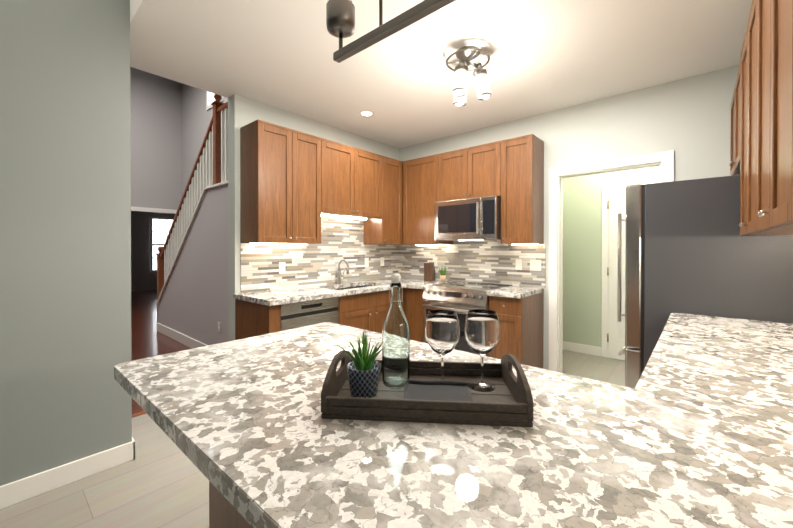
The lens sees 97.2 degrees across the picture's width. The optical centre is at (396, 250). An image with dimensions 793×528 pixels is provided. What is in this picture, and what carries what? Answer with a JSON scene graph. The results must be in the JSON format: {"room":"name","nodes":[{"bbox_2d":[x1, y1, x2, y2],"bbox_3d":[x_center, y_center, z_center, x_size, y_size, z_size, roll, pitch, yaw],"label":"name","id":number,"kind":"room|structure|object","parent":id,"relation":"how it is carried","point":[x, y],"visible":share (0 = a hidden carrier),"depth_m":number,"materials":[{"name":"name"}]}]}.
{"room":"kitchen","nodes":[
{"label":"kitchen","id":0,"kind":"room"},
{"bbox_2d":[0,0,131,485],"bbox_3d":[-2.677,-0.326,1.134,0.140,3.300,2.920,0,0,41],"label":"wall","id":1,"kind":"structure","parent":0,"point":[65,245],"depth_m":1.96,"materials":[{"name":"grey paint"}]},
{"bbox_2d":[0,437,134,508],"bbox_3d":[-2.666,1.267,1.144,0.156,0.115,2.936,0,0,41],"label":"baseboard","id":2,"kind":"structure","parent":1,"relation":"attached to","point":[20,490],"depth_m":1.96,"materials":[{"name":"white wood"}]},
{"bbox_2d":[131,211,174,291],"bbox_3d":[-7.785,-0.232,11.105,0.100,3.000,5.900,0,0,41],"label":"wall","id":3,"kind":"structure","parent":0,"point":[143,277],"depth_m":10.87,"materials":[{"name":"grey paint"}]},
{"bbox_2d":[150,217,173,271],"bbox_3d":[-7.332,-0.179,11.507,0.040,1.730,1.300,0,0,41],"label":"room window","id":4,"kind":"structure","parent":3,"relation":"in","point":[159,229],"depth_m":11.15,"materials":[{"name":"white"}]},
{"bbox_2d":[130,67,181,213],"bbox_3d":[-6.745,-1.504,6.175,0.120,5.600,5.220,0,0,41],"label":"wall","id":5,"kind":"structure","parent":0,"point":[155,120],"depth_m":7.71,"materials":[{"name":"grey paint"}]},
{"bbox_2d":[131,207,176,213],"bbox_3d":[-5.354,0.183,7.684,0.017,2.210,1.090,0,0,41],"label":"trim","id":6,"kind":"structure","parent":5,"relation":"attached to","point":[144,209],"depth_m":7.68,"materials":[{"name":"white wood"}]},
{"bbox_2d":[131,290,190,416],"bbox_3d":[-5.255,1.317,7.201,10.650,0.066,8.700,0,0,41],"label":"floor","id":7,"kind":"structure","parent":0,"point":[148,339],"depth_m":5.38,"materials":[{"name":"brown wood"}]},
{"bbox_2d":[158,184,227,344],"bbox_3d":[-2.573,0.280,4.594,3.210,2.050,0.120,0,0,41],"label":"wall","id":8,"kind":"structure","parent":0,"point":[193,303],"depth_m":4.38,"materials":[{"name":"grey paint"}]},
{"bbox_2d":[157,323,207,348],"bbox_3d":[-2.625,1.238,4.554,3.230,0.135,0.016,0,0,41],"label":"baseboard","id":9,"kind":"structure","parent":8,"relation":"attached to","point":[189,342],"depth_m":4.92,"materials":[{"name":"white wood"}]},
{"bbox_2d":[156,180,227,302],"bbox_3d":[-2.583,0.040,4.601,3.234,1.631,0.170,0,0,41],"label":"trim","id":10,"kind":"structure","parent":8,"relation":"on","point":[189,227],"depth_m":4.69,"materials":[{"name":"white wood"}]},
{"bbox_2d":[156,94,227,322],"bbox_3d":[-2.622,-0.298,4.633,3.337,3.204,0.116,0,0,41],"label":"balusters","id":11,"kind":"object","parent":10,"relation":"on","point":[210,167],"visible":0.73,"depth_m":4.55,"materials":[{"name":"white wood"}]},
{"bbox_2d":[218,322,220,331],"bbox_3d":[-2.067,0.898,4.074,0.070,0.115,0.008,0,0,41],"label":"outlet","id":12,"kind":"object","parent":8,"relation":"attached to","point":[219,326],"visible":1,"depth_m":4.06,"materials":[{"name":"white plastic"}]},
{"bbox_2d":[181,83,227,195],"bbox_3d":[-2.828,-1.505,6.313,5.860,5.600,0.120,0,0,41],"label":"wall","id":13,"kind":"structure","parent":0,"point":[196,117],"depth_m":7.68,"materials":[{"name":"grey paint"}]},
{"bbox_2d":[206,91,223,110],"bbox_3d":[-3.561,-3.448,6.838,0.770,1.240,0.030,0,0,41],"label":"window","id":14,"kind":"structure","parent":13,"relation":"in","point":[210,99],"depth_m":7.00,"materials":[{"name":"white glass"}]},
{"bbox_2d":[0,350,624,527],"bbox_3d":[-0.127,1.350,1.964,4.020,0.060,7.500,0,0,41],"label":"floor","id":15,"kind":"structure","parent":0,"point":[160,480],"depth_m":1.89,"materials":[{"name":"beige tile"}]},
{"bbox_2d":[209,481,252,527],"bbox_3d":[-0.374,0.887,1.523,0.545,0.870,0.628,0,0,41],"label":"base cabinet","id":16,"kind":"object","parent":15,"relation":"on","point":[224,512],"depth_m":1.34,"materials":[{"name":"brown wood"}]},
{"bbox_2d":[114,322,613,527],"bbox_3d":[-0.164,0.430,1.145,1.410,0.044,0.960,0,0,41],"label":"countertop","id":17,"kind":"structure","parent":16,"relation":"on","point":[246,412],"depth_m":0.75,"materials":[{"name":"stone"}]},
{"bbox_2d":[321,273,532,426],"bbox_3d":[0.079,0.239,0.973,0.500,0.340,0.300,0,0,5],"label":"wood tray","id":18,"kind":"object","parent":17,"relation":"on","point":[395,384],"visible":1,"depth_m":0.95,"materials":[{"name":"black wood"}]},
{"bbox_2d":[337,329,385,397],"bbox_3d":[-0.084,0.310,0.940,0.148,0.173,0.127,0,0,41],"label":"plant","id":19,"kind":"object","parent":18,"relation":"on","point":[364,372],"depth_m":0.93,"materials":[{"name":"green plant"}]},
{"bbox_2d":[382,273,409,388],"bbox_3d":[-0.002,0.232,1.030,0.082,0.327,0.082,0,0,41],"label":"bottle","id":20,"kind":"object","parent":18,"relation":"on","point":[395,332],"depth_m":1.00,"materials":[{"name":"clear glass"}]},
{"bbox_2d":[522,312,792,527],"bbox_3d":[1.161,0.430,1.080,0.678,0.044,2.598,0,0,41],"label":"countertop","id":21,"kind":"structure","parent":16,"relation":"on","point":[693,428],"depth_m":0.74,"materials":[{"name":"stone"}]},
{"bbox_2d":[280,297,338,330],"bbox_3d":[-0.971,0.877,3.304,0.582,0.870,0.618,0,0,41],"label":"dishwasher","id":22,"kind":"object","parent":15,"relation":"on","point":[301,314],"visible":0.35,"depth_m":3.09,"materials":[{"name":"silver metal"}]},
{"bbox_2d":[235,288,402,339],"bbox_3d":[-0.682,0.875,3.634,0.626,0.870,1.700,0,0,41],"label":"base cabinet","id":23,"kind":"object","parent":15,"relation":"on","point":[366,311],"visible":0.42,"depth_m":3.39,"materials":[{"name":"brown wood"}]},
{"bbox_2d":[233,259,452,305],"bbox_3d":[-0.390,0.379,3.774,0.880,0.544,2.338,0,0,41],"label":"countertop","id":24,"kind":"structure","parent":23,"relation":"on","point":[288,295],"depth_m":3.42,"materials":[{"name":"stone"}]},
{"bbox_2d":[337,259,348,283],"bbox_3d":[-0.592,0.249,4.010,0.195,0.286,0.109,0,0,41],"label":"faucet","id":25,"kind":"object","parent":24,"relation":"on","point":[347,270],"depth_m":4.02,"materials":[{"name":"silver metal"}]},
{"bbox_2d":[336,285,368,289],"bbox_3d":[-0.480,0.544,3.880,0.440,0.213,0.770,0,0,41],"label":"sink basin","id":26,"kind":"object","parent":24,"relation":"in","point":[341,287],"depth_m":4.10,"materials":[{"name":"silver metal"}]},
{"bbox_2d":[424,262,434,281],"bbox_3d":[0.428,0.269,4.424,0.110,0.240,0.196,0,0,21],"label":"knife block","id":27,"kind":"object","parent":24,"relation":"on","point":[429,271],"visible":1,"depth_m":4.34,"materials":[{"name":"brown wood"}]},
{"bbox_2d":[438,266,446,281],"bbox_3d":[0.572,0.287,4.292,0.104,0.206,0.119,0,0,41],"label":"grass plant","id":28,"kind":"object","parent":24,"relation":"on","point":[442,277],"visible":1,"depth_m":4.27,"materials":[{"name":"green plant"}]},
{"bbox_2d":[403,288,423,341],"bbox_3d":[0.181,0.871,4.432,0.881,0.870,0.600,0,0,41],"label":"base cabinet","id":29,"kind":"object","parent":15,"relation":"on","point":[413,305],"visible":0.21,"depth_m":4.01,"materials":[{"name":"brown wood"}]},
{"bbox_2d":[422,281,512,356],"bbox_3d":[0.765,0.847,3.846,0.764,0.925,0.704,0,0,41],"label":"range","id":30,"kind":"object","parent":15,"relation":"on","point":[461,299],"visible":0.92,"depth_m":3.63,"materials":[{"name":"silver metal"}]},
{"bbox_2d":[489,292,543,368],"bbox_3d":[1.210,0.876,3.523,0.325,0.870,0.626,0,0,41],"label":"base cabinet","id":31,"kind":"object","parent":15,"relation":"on","point":[521,321],"visible":0.5,"depth_m":3.33,"materials":[{"name":"brown wood"}]},
{"bbox_2d":[487,286,543,298],"bbox_3d":[1.206,0.417,3.512,0.330,0.044,0.643,0,0,41],"label":"countertop","id":32,"kind":"structure","parent":31,"relation":"on","point":[519,292],"depth_m":3.35,"materials":[{"name":"stone"}]},
{"bbox_2d":[617,175,792,388],"bbox_3d":[2.195,0.419,2.494,0.948,1.795,0.850,0,0,41],"label":"refrigerator","id":33,"kind":"object","parent":15,"relation":"on","point":[689,249],"visible":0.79,"depth_m":2.21,"materials":[{"name":"grey metal"}]},
{"bbox_2d":[228,94,398,341],"bbox_3d":[-0.770,-0.062,4.115,0.140,2.740,2.320,0,0,41],"label":"wall","id":34,"kind":"structure","parent":0,"point":[243,111],"depth_m":3.27,"materials":[{"name":"grey paint"}]},
{"bbox_2d":[240,216,399,292],"bbox_3d":[-0.695,0.005,4.075,0.022,0.772,2.258,0,0,41],"label":"backsplash","id":35,"kind":"structure","parent":34,"relation":"attached to","point":[268,267],"depth_m":3.93,"materials":[{"name":"tile"}]},
{"bbox_2d":[240,119,402,244],"bbox_3d":[-0.566,-0.593,3.966,0.356,1.077,2.266,0,0,41],"label":"upper cabinet","id":36,"kind":"object","parent":34,"relation":"attached to","point":[295,185],"visible":1,"depth_m":3.41,"materials":[{"name":"brown wood"}]},
{"bbox_2d":[130,0,751,147],"bbox_3d":[-0.111,-1.750,1.934,3.980,0.660,7.500,0,0,41],"label":"ceiling","id":37,"kind":"structure","parent":0,"point":[548,55],"depth_m":2.54,"materials":[{"name":"white paint"}]},
{"bbox_2d":[359,111,373,116],"bbox_3d":[-0.313,-1.428,3.658,0.160,0.002,0.160,0,0,41],"label":"recessed light","id":38,"kind":"object","parent":37,"relation":"in","point":[366,113],"visible":1,"depth_m":3.65,"materials":[{"name":"white"}]},
{"bbox_2d":[326,0,455,62],"bbox_3d":[0.086,-1.018,0.906,0.804,0.792,0.110,0,0,41],"label":"pendant chandelier","id":39,"kind":"object","parent":37,"relation":"hanging from","point":[340,19],"visible":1,"depth_m":1.07,"materials":[{"name":"grey metal"}]},
{"bbox_2d":[446,46,490,105],"bbox_3d":[0.511,-1.254,2.517,0.316,0.338,0.324,0,0,41],"label":"semi-flush ceiling light","id":40,"kind":"object","parent":37,"relation":"attached to","point":[464,56],"visible":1,"depth_m":2.46,"materials":[{"name":"silver metal"}]},
{"bbox_2d":[399,65,738,371],"bbox_3d":[1.480,-0.061,3.780,3.980,2.740,0.120,0,0,41],"label":"wall","id":41,"kind":"structure","parent":0,"point":[687,120],"depth_m":3.13,"materials":[{"name":"grey paint"}]},
{"bbox_2d":[400,240,545,287],"bbox_3d":[0.790,0.136,4.282,1.999,0.507,0.022,0,0,41],"label":"backsplash","id":42,"kind":"structure","parent":41,"relation":"attached to","point":[491,261],"depth_m":4.10,"materials":[{"name":"tile"}]},
{"bbox_2d":[403,134,543,245],"bbox_3d":[0.799,-0.594,4.049,1.645,1.077,0.356,0,0,41],"label":"upper cabinet","id":43,"kind":"object","parent":41,"relation":"attached to","point":[510,172],"visible":0.88,"depth_m":3.72,"materials":[{"name":"brown wood"}]},
{"bbox_2d":[434,196,500,240],"bbox_3d":[0.844,-0.334,3.930,0.764,0.448,0.473,0,0,41],"label":"over-the-range microwave","id":44,"kind":"object","parent":43,"relation":"attached to","point":[478,218],"visible":0.96,"depth_m":3.75,"materials":[{"name":"silver metal"}]},
{"bbox_2d":[549,150,673,372],"bbox_3d":[2.001,0.234,3.329,1.010,2.155,0.156,0,0,41],"label":"door frame","id":45,"kind":"structure","parent":41,"relation":"attached to","point":[663,161],"depth_m":3.56,"materials":[{"name":"white wood"}]},
{"bbox_2d":[563,167,658,346],"bbox_3d":[2.513,-0.060,3.712,2.050,2.740,1.130,0,0,41],"label":"wall","id":46,"kind":"structure","parent":0,"point":[582,257],"depth_m":4.42,"materials":[{"name":"green paint"}]},
{"bbox_2d":[563,341,600,355],"bbox_3d":[2.337,1.251,4.448,0.470,0.110,0.017,0,0,41],"label":"baseboard","id":47,"kind":"structure","parent":46,"relation":"attached to","point":[583,348],"depth_m":4.41,"materials":[{"name":"white wood"}]},
{"bbox_2d":[601,179,658,359],"bbox_3d":[2.826,0.259,3.945,0.910,2.100,0.129,0,0,41],"label":"door","id":48,"kind":"structure","parent":46,"relation":"in","point":[612,327],"depth_m":4.18,"materials":[{"name":"white wood"}]},
{"bbox_3d":[1.347,-0.043,0.679,0.120,2.740,7.500,0,0,41],"label":"wall","id":49,"kind":"structure","parent":0,"visible":0},
{"bbox_2d":[729,78,736,175],"bbox_3d":[2.436,-0.837,2.278,0.330,0.590,0.882,0,0,41],"label":"upper cabinet","id":50,"kind":"object","parent":49,"relation":"attached to","point":[733,134],"depth_m":2.42,"materials":[{"name":"brown wood"}]},
{"bbox_2d":[737,19,748,235],"bbox_3d":[1.897,-0.614,1.657,0.330,1.070,0.881,0,0,41],"label":"upper cabinet","id":51,"kind":"object","parent":49,"relation":"attached to","point":[743,71],"depth_m":1.97,"materials":[{"name":"brown wood"}]},
{"bbox_2d":[749,0,792,235],"bbox_3d":[1.398,-0.611,1.081,0.330,1.070,0.877,0,0,41],"label":"upper cabinet","id":52,"kind":"object","parent":49,"relation":"attached to","point":[761,149],"depth_m":1.38,"materials":[{"name":"brown wood"}]},
{"bbox_2d":[777,0,792,227],"bbox_3d":[0.920,-0.607,0.529,0.330,1.070,0.818,0,0,41],"label":"upper cabinet","id":53,"kind":"object","parent":49,"relation":"attached to","point":[785,121],"depth_m":1.02,"materials":[{"name":"brown wood"}]}
]}

